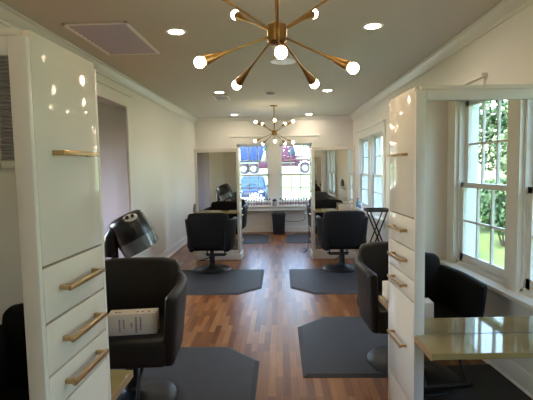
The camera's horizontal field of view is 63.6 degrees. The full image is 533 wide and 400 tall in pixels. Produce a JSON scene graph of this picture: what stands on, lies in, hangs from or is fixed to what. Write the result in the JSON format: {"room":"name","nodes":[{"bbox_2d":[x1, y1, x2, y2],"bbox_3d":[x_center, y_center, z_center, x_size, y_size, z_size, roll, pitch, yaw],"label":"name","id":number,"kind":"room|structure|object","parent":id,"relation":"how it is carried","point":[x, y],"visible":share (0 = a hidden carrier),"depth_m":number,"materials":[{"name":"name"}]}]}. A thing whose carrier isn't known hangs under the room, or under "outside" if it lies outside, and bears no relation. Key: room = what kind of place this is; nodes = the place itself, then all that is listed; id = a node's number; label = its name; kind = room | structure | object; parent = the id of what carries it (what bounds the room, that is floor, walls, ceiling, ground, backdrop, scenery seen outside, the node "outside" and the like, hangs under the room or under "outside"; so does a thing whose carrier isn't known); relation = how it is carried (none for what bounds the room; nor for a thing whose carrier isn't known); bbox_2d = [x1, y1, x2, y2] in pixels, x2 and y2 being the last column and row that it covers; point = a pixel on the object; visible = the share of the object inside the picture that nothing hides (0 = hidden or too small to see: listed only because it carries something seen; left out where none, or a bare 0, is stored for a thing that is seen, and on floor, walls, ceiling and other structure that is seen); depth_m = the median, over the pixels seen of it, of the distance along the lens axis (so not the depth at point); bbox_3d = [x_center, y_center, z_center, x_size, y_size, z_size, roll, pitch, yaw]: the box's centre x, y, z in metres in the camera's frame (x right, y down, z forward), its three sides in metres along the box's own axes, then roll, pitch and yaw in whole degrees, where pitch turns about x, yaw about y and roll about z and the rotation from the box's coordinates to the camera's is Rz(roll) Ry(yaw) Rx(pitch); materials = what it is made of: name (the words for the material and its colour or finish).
{"room":"salon","nodes":[
{"label":"salon","id":0,"kind":"room"},
{"bbox_2d":[0,23,195,256],"bbox_3d":[-1.915,-0.207,5.011,0.150,2.820,10.900,-1,4,2],"label":"wall","id":1,"kind":"structure","parent":0,"point":[163,142],"depth_m":7.24,"materials":[{"name":"white paint"}]},
{"bbox_2d":[0,1,197,122],"bbox_3d":[-1.816,-1.465,4.912,0.095,0.100,10.600,-1,4,2],"label":"trim","id":2,"kind":"structure","parent":1,"relation":"attached to","point":[9,17],"depth_m":4.42,"materials":[{"name":"wood"}]},
{"bbox_2d":[96,78,135,257],"bbox_3d":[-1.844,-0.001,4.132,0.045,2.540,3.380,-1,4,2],"label":"trim","id":3,"kind":"structure","parent":1,"relation":"attached to","point":[105,90],"depth_m":5.59,"materials":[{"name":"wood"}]},
{"bbox_2d":[157,235,186,257],"bbox_3d":[-1.802,1.125,5.110,0.030,0.145,10.600,-1,4,2],"label":"baseboard","id":4,"kind":"structure","parent":1,"relation":"attached to","point":[170,251],"depth_m":7.98,"materials":[{"name":"wood"}]},
{"bbox_2d":[97,102,120,259],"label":"door","id":5,"kind":"structure","parent":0,"point":[106,123],"depth_m":6.76,"materials":[{"name":"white paint"}]},
{"bbox_2d":[0,0,502,117],"bbox_3d":[-1.230,-1.584,4.884,6.470,0.120,10.900,-1,4,2],"label":"ceiling","id":6,"kind":"structure","parent":0,"point":[412,30],"depth_m":4.09,"materials":[{"name":"white paint"}]},
{"bbox_2d":[61,21,159,54],"bbox_3d":[-1.351,-1.438,3.876,0.530,0.014,0.940,-1,4,2],"label":"ceiling vent","id":7,"kind":"object","parent":6,"relation":"in","point":[112,38],"visible":1,"depth_m":3.79,"materials":[{"name":"metal"}]},
{"bbox_2d":[166,28,185,34],"bbox_3d":[-0.772,-1.437,3.677,0.176,0.007,0.176,-1,4,2],"label":"recessed light","id":8,"kind":"object","parent":6,"relation":"in","point":[173,31],"visible":1,"depth_m":3.67,"materials":[{"name":"white glass"}]},
{"bbox_2d":[212,95,229,99],"bbox_3d":[-0.743,-1.698,7.143,0.240,0.014,0.450,-1,4,2],"label":"ceiling vent","id":9,"kind":"object","parent":6,"relation":"in","point":[217,97],"visible":1,"depth_m":7.11,"materials":[{"name":"metal"}]},
{"bbox_2d":[227,112,239,114],"bbox_3d":[-0.707,-1.858,9.237,0.240,0.014,0.350,-1,4,2],"label":"recessed light","id":10,"kind":"object","parent":6,"relation":"in","point":[229,113],"visible":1,"depth_m":9.21,"materials":[{"name":"ceramic"}]},
{"bbox_2d":[254,105,294,144],"bbox_3d":[0.143,-1.430,8.183,0.772,0.739,0.742,-1,4,2],"label":"sputnik chandelier","id":11,"kind":"object","parent":6,"relation":"hanging from","point":[274,132],"visible":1,"depth_m":8.16,"materials":[{"name":"gold metal"}]},
{"bbox_2d":[194,0,358,89],"bbox_3d":[0.045,-0.963,2.081,0.772,0.739,0.742,-1,4,2],"label":"sputnik chandelier","id":12,"kind":"object","parent":6,"relation":"hanging from","point":[277,37],"visible":1,"depth_m":2.08,"materials":[{"name":"gold metal"}]},
{"bbox_2d":[202,49,232,65],"bbox_3d":[-0.231,-0.676,2.037,0.145,0.083,0.048,-2,5,-19],"label":"socket","id":13,"kind":"object","parent":12,"relation":"attached to","point":[207,59],"depth_m":2.02,"materials":[{"name":"gold metal"}]},
{"bbox_2d":[234,11,250,22],"bbox_3d":[-0.124,-0.993,2.342,0.048,0.094,0.142,-4,5,-36],"label":"socket","id":14,"kind":"object","parent":12,"relation":"attached to","point":[238,16],"depth_m":2.34,"materials":[{"name":"gold metal"}]},
{"bbox_2d":[235,66,251,85],"bbox_3d":[-0.120,-0.683,2.369,0.048,0.091,0.143,-4,5,-37],"label":"socket","id":15,"kind":"object","parent":12,"relation":"attached to","point":[239,81],"depth_m":2.37,"materials":[{"name":"gold metal"}]},
{"bbox_2d":[300,11,314,21],"bbox_3d":[0.216,-0.999,2.346,0.048,0.094,0.142,2,5,35],"label":"socket","id":16,"kind":"object","parent":12,"relation":"attached to","point":[311,15],"depth_m":2.35,"materials":[{"name":"gold metal"}]},
{"bbox_2d":[300,65,315,84],"bbox_3d":[0.224,-0.690,2.372,0.048,0.091,0.143,2,5,35],"label":"socket","id":17,"kind":"object","parent":12,"relation":"attached to","point":[310,78],"depth_m":2.38,"materials":[{"name":"gold metal"}]},
{"bbox_2d":[321,53,350,70],"bbox_3d":[0.330,-0.660,2.049,0.142,0.094,0.048,0,5,17],"label":"socket","id":18,"kind":"object","parent":12,"relation":"attached to","point":[345,64],"depth_m":2.03,"materials":[{"name":"gold metal"}]},
{"bbox_2d":[270,58,295,64],"bbox_3d":[0.188,-1.536,4.773,0.290,0.009,0.290,-1,4,2],"label":"ceiling speaker","id":19,"kind":"object","parent":6,"relation":"attached to","point":[285,61],"visible":0.89,"depth_m":4.75,"materials":[{"name":"white plastic"}]},
{"bbox_2d":[362,22,383,29],"bbox_3d":[0.896,-1.462,3.622,0.176,0.007,0.176,-1,4,2],"label":"recessed light","id":20,"kind":"object","parent":6,"relation":"in","point":[370,26],"visible":1,"depth_m":3.62,"materials":[{"name":"white plastic"}]},
{"bbox_2d":[247,193,263,199],"bbox_3d":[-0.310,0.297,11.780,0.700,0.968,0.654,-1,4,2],"label":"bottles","id":21,"kind":"object","parent":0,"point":[252,193],"visible":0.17,"depth_m":12.03,"materials":[{"name":"white plastic"}]},
{"bbox_2d":[195,120,352,225],"bbox_3d":[0.187,-0.649,10.305,3.720,2.820,0.150,-1,4,2],"label":"wall","id":22,"kind":"structure","parent":0,"point":[332,133],"depth_m":10.17,"materials":[{"name":"white paint"}]},
{"bbox_2d":[236,143,270,203],"bbox_3d":[-0.304,-0.623,10.342,0.795,1.440,0.170,-1,4,2],"label":"window","id":23,"kind":"structure","parent":22,"relation":"in","point":[238,146],"depth_m":10.28,"materials":[{"name":"white"}]},
{"bbox_2d":[229,134,318,205],"bbox_3d":[0.194,-0.638,10.200,2.140,1.775,0.140,-1,4,2],"label":"trim","id":24,"kind":"structure","parent":22,"relation":"attached to","point":[274,147],"depth_m":10.17,"materials":[{"name":"wood"}]},
{"bbox_2d":[196,115,351,122],"bbox_3d":[0.161,-1.895,10.087,3.720,0.100,0.095,-1,4,2],"label":"trim","id":25,"kind":"structure","parent":22,"relation":"attached to","point":[334,117],"depth_m":10.08,"materials":[{"name":"wood"}]},
{"bbox_2d":[242,225,310,231],"bbox_3d":[0.208,0.692,10.317,3.720,0.145,0.030,-1,4,2],"label":"baseboard","id":26,"kind":"structure","parent":22,"relation":"attached to","point":[295,228],"depth_m":10.31,"materials":[{"name":"wood"}]},
{"bbox_2d":[247,205,306,212],"bbox_3d":[0.206,0.245,10.161,1.600,0.220,0.208,-1,4,2],"label":"shelf","id":27,"kind":"object","parent":22,"relation":"attached to","point":[250,208],"visible":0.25,"depth_m":10.09,"materials":[{"name":"wood"}]},
{"bbox_2d":[272,199,276,205],"bbox_3d":[0.192,0.052,10.113,0.116,0.172,0.116,-1,4,2],"label":"jar","id":28,"kind":"object","parent":27,"relation":"on","point":[274,203],"visible":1,"depth_m":10.07,"materials":[{"name":"blue metal"}]},
{"bbox_2d":[279,143,311,203],"bbox_3d":[0.700,-0.638,10.309,0.795,1.440,0.170,-1,4,2],"label":"window","id":29,"kind":"structure","parent":22,"relation":"in","point":[280,144],"depth_m":10.26,"materials":[{"name":"white wood"}]},
{"bbox_2d":[169,231,387,399],"bbox_3d":[0.045,1.228,5.060,4.020,0.120,10.900,-1,4,2],"label":"floor","id":30,"kind":"structure","parent":0,"point":[262,324],"depth_m":4.42,"materials":[{"name":"brown wood"}]},
{"bbox_2d":[0,27,132,399],"bbox_3d":[-0.857,0.539,1.216,0.766,1.870,0.724,-1,4,3],"label":"station","id":31,"kind":"object","parent":30,"relation":"on","point":[54,339],"visible":1,"depth_m":1.04,"materials":[{"name":"white paint"}]},
{"bbox_2d":[0,56,29,399],"bbox_3d":[-0.884,0.171,1.025,0.634,0.984,0.005,-1,4,3],"label":"mirror","id":32,"kind":"object","parent":31,"relation":"on","point":[14,299],"depth_m":1.00,"materials":[{"name":"mirror"}]},
{"bbox_2d":[104,209,157,258],"bbox_3d":[-1.381,0.679,4.070,0.720,1.176,0.619,-1,4,2],"label":"dryer","id":33,"kind":"object","parent":30,"relation":"on","point":[132,232],"visible":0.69,"depth_m":3.90,"materials":[{"name":"black plastic"}]},
{"bbox_2d":[109,209,152,246],"bbox_3d":[-1.268,0.264,4.036,0.396,0.346,0.370,-1,4,2],"label":"hood","id":34,"kind":"object","parent":33,"relation":"attached to","point":[133,228],"depth_m":3.89,"materials":[{"name":"black plastic"}]},
{"bbox_2d":[110,347,258,399],"bbox_3d":[-0.828,1.325,3.108,1.520,0.016,1.280,-1,4,2],"label":"mat","id":35,"kind":"object","parent":30,"relation":"on","point":[197,373],"visible":0.54,"depth_m":3.22,"materials":[{"name":"grey rubber"}]},
{"bbox_2d":[105,257,187,399],"bbox_3d":[-0.906,0.891,2.818,0.761,0.895,0.771,-1,4,-2],"label":"salon chair","id":36,"kind":"object","parent":35,"relation":"on","point":[135,282],"visible":0.63,"depth_m":2.91,"materials":[{"name":"black leather"}]},
{"bbox_2d":[107,308,159,335],"bbox_3d":[-0.840,0.770,2.724,0.300,0.139,0.101,-1,4,-6],"label":"box","id":37,"kind":"object","parent":36,"relation":"on","point":[128,321],"visible":1,"depth_m":2.68,"materials":[{"name":"grey cardboard"}]},
{"bbox_2d":[193,148,243,259],"bbox_3d":[-0.829,0.066,7.419,0.834,1.870,0.754,-1,4,2],"label":"station","id":38,"kind":"object","parent":30,"relation":"on","point":[218,184],"visible":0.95,"depth_m":7.21,"materials":[{"name":"white paint"}]},
{"bbox_2d":[228,214,237,249],"bbox_3d":[-0.814,0.533,7.275,0.654,0.640,0.005,-1,4,2],"label":"mirror","id":39,"kind":"object","parent":38,"relation":"attached to","point":[235,247],"depth_m":7.27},
{"bbox_2d":[180,269,263,294],"bbox_3d":[-0.810,1.111,5.911,1.520,0.016,1.280,-1,4,2],"label":"mat","id":40,"kind":"object","parent":30,"relation":"on","point":[232,282],"visible":0.52,"depth_m":5.79,"materials":[{"name":"grey rubber"}]},
{"bbox_2d":[185,213,236,273],"bbox_3d":[-0.827,0.606,6.543,0.761,0.895,0.771,-1,4,2],"label":"salon chair","id":41,"kind":"object","parent":40,"relation":"on","point":[211,232],"visible":1,"depth_m":6.19,"materials":[{"name":"black leather"}]},
{"bbox_2d":[242,234,269,243],"bbox_3d":[-0.699,0.841,9.419,1.520,0.016,1.280,-1,4,2],"label":"mat","id":42,"kind":"object","parent":30,"relation":"on","point":[248,238],"visible":0.41,"depth_m":9.28,"materials":[{"name":"grey rubber"}]},
{"bbox_2d":[242,199,247,242],"bbox_3d":[-0.763,0.441,8.689,0.761,0.895,0.771,-1,4,6],"label":"salon chair","id":43,"kind":"object","parent":42,"relation":"on","point":[244,205],"visible":0.19,"depth_m":8.54,"materials":[{"name":"black plastic"}]},
{"bbox_2d":[271,211,285,233],"bbox_3d":[0.285,0.532,9.984,0.330,0.510,0.305,-1,4,2],"label":"trash bin","id":44,"kind":"object","parent":30,"relation":"on","point":[278,218],"visible":1,"depth_m":9.88,"materials":[{"name":"black plastic"}]},
{"bbox_2d":[286,233,310,242],"bbox_3d":[1.179,0.812,9.357,1.520,0.016,1.280,-1,4,2],"label":"mat","id":45,"kind":"object","parent":30,"relation":"on","point":[297,237],"visible":0.41,"depth_m":9.22,"materials":[{"name":"grey rubber"}]},
{"bbox_2d":[306,199,310,226],"bbox_3d":[1.193,0.411,8.625,0.761,0.895,0.771,-1,4,-2],"label":"salon chair","id":46,"kind":"object","parent":45,"relation":"on","point":[309,202],"visible":0.1,"depth_m":8.53,"materials":[{"name":"black plastic"}]},
{"bbox_2d":[289,269,356,293],"bbox_3d":[1.078,1.082,5.839,1.520,0.016,1.280,-1,4,2],"label":"mat","id":47,"kind":"object","parent":30,"relation":"on","point":[312,281],"visible":0.52,"depth_m":5.72,"materials":[{"name":"grey rubber"}]},
{"bbox_2d":[316,211,367,272],"bbox_3d":[1.127,0.576,6.479,0.761,0.895,0.771,-1,4,2],"label":"salon chair","id":48,"kind":"object","parent":47,"relation":"on","point":[341,230],"visible":0.93,"depth_m":6.12,"materials":[{"name":"black leather"}]},
{"bbox_2d":[309,146,356,258],"bbox_3d":[1.115,0.036,7.355,0.756,1.870,0.754,-1,4,1],"label":"station","id":49,"kind":"object","parent":30,"relation":"on","point":[332,169],"visible":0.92,"depth_m":7.15,"materials":[{"name":"white paint"}]},
{"bbox_2d":[301,200,310,252],"bbox_3d":[0.695,0.457,7.772,0.142,0.980,0.643,-1,4,-2],"label":"power cord","id":50,"kind":"object","parent":49,"relation":"hanging from","point":[310,200],"visible":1,"depth_m":7.55,"materials":[{"name":"black plastic"}]},
{"bbox_2d":[315,212,324,248],"bbox_3d":[1.129,0.503,7.212,0.624,0.640,0.005,-1,4,1],"label":"mirror","id":51,"kind":"object","parent":49,"relation":"attached to","point":[320,214],"depth_m":7.22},
{"bbox_2d":[338,204,350,209],"bbox_3d":[1.284,0.114,7.073,0.200,0.100,0.090,-1,4,-1],"label":"box","id":52,"kind":"object","parent":49,"relation":"on","point":[340,206],"visible":1,"depth_m":7.03,"materials":[{"name":"white cardboard"}]},
{"bbox_2d":[298,317,387,377],"bbox_3d":[1.048,1.240,3.775,1.520,0.016,1.280,-1,4,2],"label":"mat","id":53,"kind":"object","parent":30,"relation":"on","point":[330,347],"visible":0.52,"depth_m":3.64,"materials":[{"name":"grey rubber"}]},
{"bbox_2d":[354,241,388,373],"bbox_3d":[1.079,0.819,3.292,0.761,0.895,0.771,-1,4,-1],"label":"salon chair","id":54,"kind":"object","parent":53,"relation":"on","point":[371,263],"visible":0.23,"depth_m":3.30,"materials":[{"name":"black leather"}]},
{"bbox_2d":[364,207,388,241],"bbox_3d":[1.702,0.575,6.633,0.440,0.892,0.280,-1,4,-3],"label":"folding stand","id":55,"kind":"object","parent":30,"relation":"on","point":[381,209],"visible":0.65,"depth_m":6.52,"materials":[{"name":"black plastic"}]},
{"bbox_2d":[364,207,388,211],"bbox_3d":[1.694,0.152,6.601,0.370,0.043,0.280,-1,4,-3],"label":"tray","id":56,"kind":"object","parent":55,"relation":"on","point":[381,209],"depth_m":6.47,"materials":[{"name":"black plastic"}]},
{"bbox_2d":[378,84,532,399],"bbox_3d":[0.975,0.446,2.016,0.766,1.870,0.759,-1,4,0],"label":"station","id":57,"kind":"object","parent":30,"relation":"on","point":[459,304],"visible":1,"depth_m":1.81,"materials":[{"name":"white paint"}]},
{"bbox_2d":[382,281,387,299],"bbox_3d":[0.745,0.492,2.347,0.200,0.085,0.100,-1,4,-2],"label":"box","id":58,"kind":"object","parent":57,"relation":"on","point":[384,283],"visible":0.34,"depth_m":2.35,"materials":[{"name":"white"}]},
{"bbox_2d":[388,104,391,399],"bbox_3d":[0.984,0.391,2.197,0.720,1.752,0.016,-1,4,0],"label":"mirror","id":59,"kind":"object","parent":57,"relation":"on","point":[390,210],"depth_m":2.18,"materials":[{"name":"silver metal"}]},
{"bbox_2d":[423,353,532,399],"bbox_3d":[0.995,0.913,1.870,0.634,0.640,0.005,-1,4,0],"label":"mirror","id":60,"kind":"object","parent":57,"relation":"attached to","point":[472,379],"depth_m":1.86,"materials":[{"name":"silver metal"}]},
{"bbox_2d":[353,3,532,241],"bbox_3d":[1.952,-0.267,4.885,0.150,2.820,10.900,-1,4,2],"label":"wall","id":61,"kind":"structure","parent":0,"point":[505,52],"depth_m":3.64,"materials":[{"name":"white paint"}]},
{"bbox_2d":[360,137,367,207],"bbox_3d":[2.095,-0.547,8.787,0.170,1.440,0.950,-1,4,2],"label":"window","id":62,"kind":"structure","parent":61,"relation":"in","point":[363,142],"depth_m":9.20,"materials":[{"name":"white"}]},
{"bbox_2d":[355,119,385,227],"bbox_3d":[1.952,-0.518,8.207,0.140,1.775,2.460,-1,4,2],"label":"trim","id":63,"kind":"structure","parent":61,"relation":"attached to","point":[379,126],"depth_m":8.01,"materials":[{"name":"wood"}]},
{"bbox_2d":[372,132,381,214],"bbox_3d":[2.059,-0.458,7.621,0.170,1.440,0.950,-1,4,2],"label":"window","id":64,"kind":"structure","parent":61,"relation":"in","point":[376,138],"depth_m":8.03,"materials":[{"name":"white"}]},
{"bbox_2d":[349,0,532,119],"bbox_3d":[1.807,-1.521,4.793,0.095,0.100,10.600,-1,4,2],"label":"trim","id":65,"kind":"structure","parent":61,"relation":"attached to","point":[505,9],"depth_m":4.03,"materials":[{"name":"wood"}]},
{"bbox_2d":[457,73,487,84],"bbox_3d":[1.844,-0.256,4.799,0.140,1.775,2.420,-1,4,2],"label":"trim","id":66,"kind":"structure","parent":61,"relation":"attached to","point":[480,79],"depth_m":3.65,"materials":[{"name":"wood"}]},
{"bbox_3d":[0.006,1.037,11.920,7.200,0.540,2.800,-1,4,2],"label":"floor","id":67,"kind":"structure","parent":0,"visible":0},
{"bbox_2d":[282,192,297,199],"bbox_3d":[0.649,0.282,11.748,0.700,0.968,0.654,-1,4,2],"label":"garden chair","id":68,"kind":"object","parent":67,"relation":"on","point":[289,192],"visible":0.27,"depth_m":12.01,"materials":[{"name":"white"}]},
{"label":"outside","id":69,"kind":"structure","parent":0,"visible":0},
{"bbox_3d":[0.859,0.421,26.045,18.000,0.070,11.900,-1,4,2],"label":"driveway","id":70,"kind":"object","parent":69,"visible":0},
{"bbox_2d":[241,176,267,199],"bbox_3d":[-0.913,-0.711,29.004,2.280,1.800,4.540,-1,4,2],"label":"car","id":71,"kind":"object","parent":70,"relation":"on","point":[263,191],"visible":0.52,"depth_m":28.00,"materials":[{"name":"blue paint"}]},
{"bbox_2d":[244,192,257,195],"bbox_3d":[-0.978,-0.364,26.845,0.840,0.200,0.100,-1,4,2],"label":"grille","id":72,"kind":"object","parent":71,"relation":"attached to","point":[245,193],"depth_m":26.80,"materials":[{"name":"grey"}]},
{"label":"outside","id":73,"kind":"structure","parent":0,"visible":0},
{"bbox_2d":[241,157,381,198],"bbox_3d":[0.837,-1.790,26.427,90.000,4.320,105.000,-1,4,2],"label":"lawn","id":74,"kind":"structure","parent":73,"point":[305,179],"depth_m":39.08,"materials":[{"name":"green plant"}]},
{"bbox_2d":[262,146,266,159],"bbox_3d":[-0.116,-8.835,63.796,5.681,7.688,6.257,0,4,8],"label":"tree","id":75,"kind":"object","parent":74,"relation":"on","point":[265,150],"visible":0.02,"depth_m":63.52,"materials":[{"name":"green plant"}]},
{"bbox_2d":[299,146,308,154],"bbox_3d":[6.897,-9.255,65.533,4.171,7.612,5.524,2,5,37],"label":"tree","id":76,"kind":"object","parent":74,"relation":"on","point":[301,147],"visible":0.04,"depth_m":64.82,"materials":[{"name":"plant"}]},
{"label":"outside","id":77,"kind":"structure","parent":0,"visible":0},
{"bbox_2d":[241,171,381,173],"bbox_3d":[1.522,-2.970,47.889,90.000,0.085,9.600,-1,4,2],"label":"road","id":78,"kind":"structure","parent":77,"point":[381,171],"depth_m":47.45,"materials":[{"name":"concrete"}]},
{"bbox_2d":[240,146,308,173],"bbox_3d":[0.645,-4.480,46.295,8.800,3.200,2.520,-1,4,2],"label":"dump truck","id":79,"kind":"object","parent":78,"relation":"on","point":[255,153],"visible":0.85,"depth_m":45.14,"materials":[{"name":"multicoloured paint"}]},
{"bbox_2d":[295,156,308,165],"bbox_3d":[3.949,-4.202,46.213,1.800,1.140,2.000,-1,4,2],"label":"hood","id":80,"kind":"object","parent":79,"relation":"attached to","point":[297,162],"depth_m":45.20,"materials":[{"name":"white paint"}]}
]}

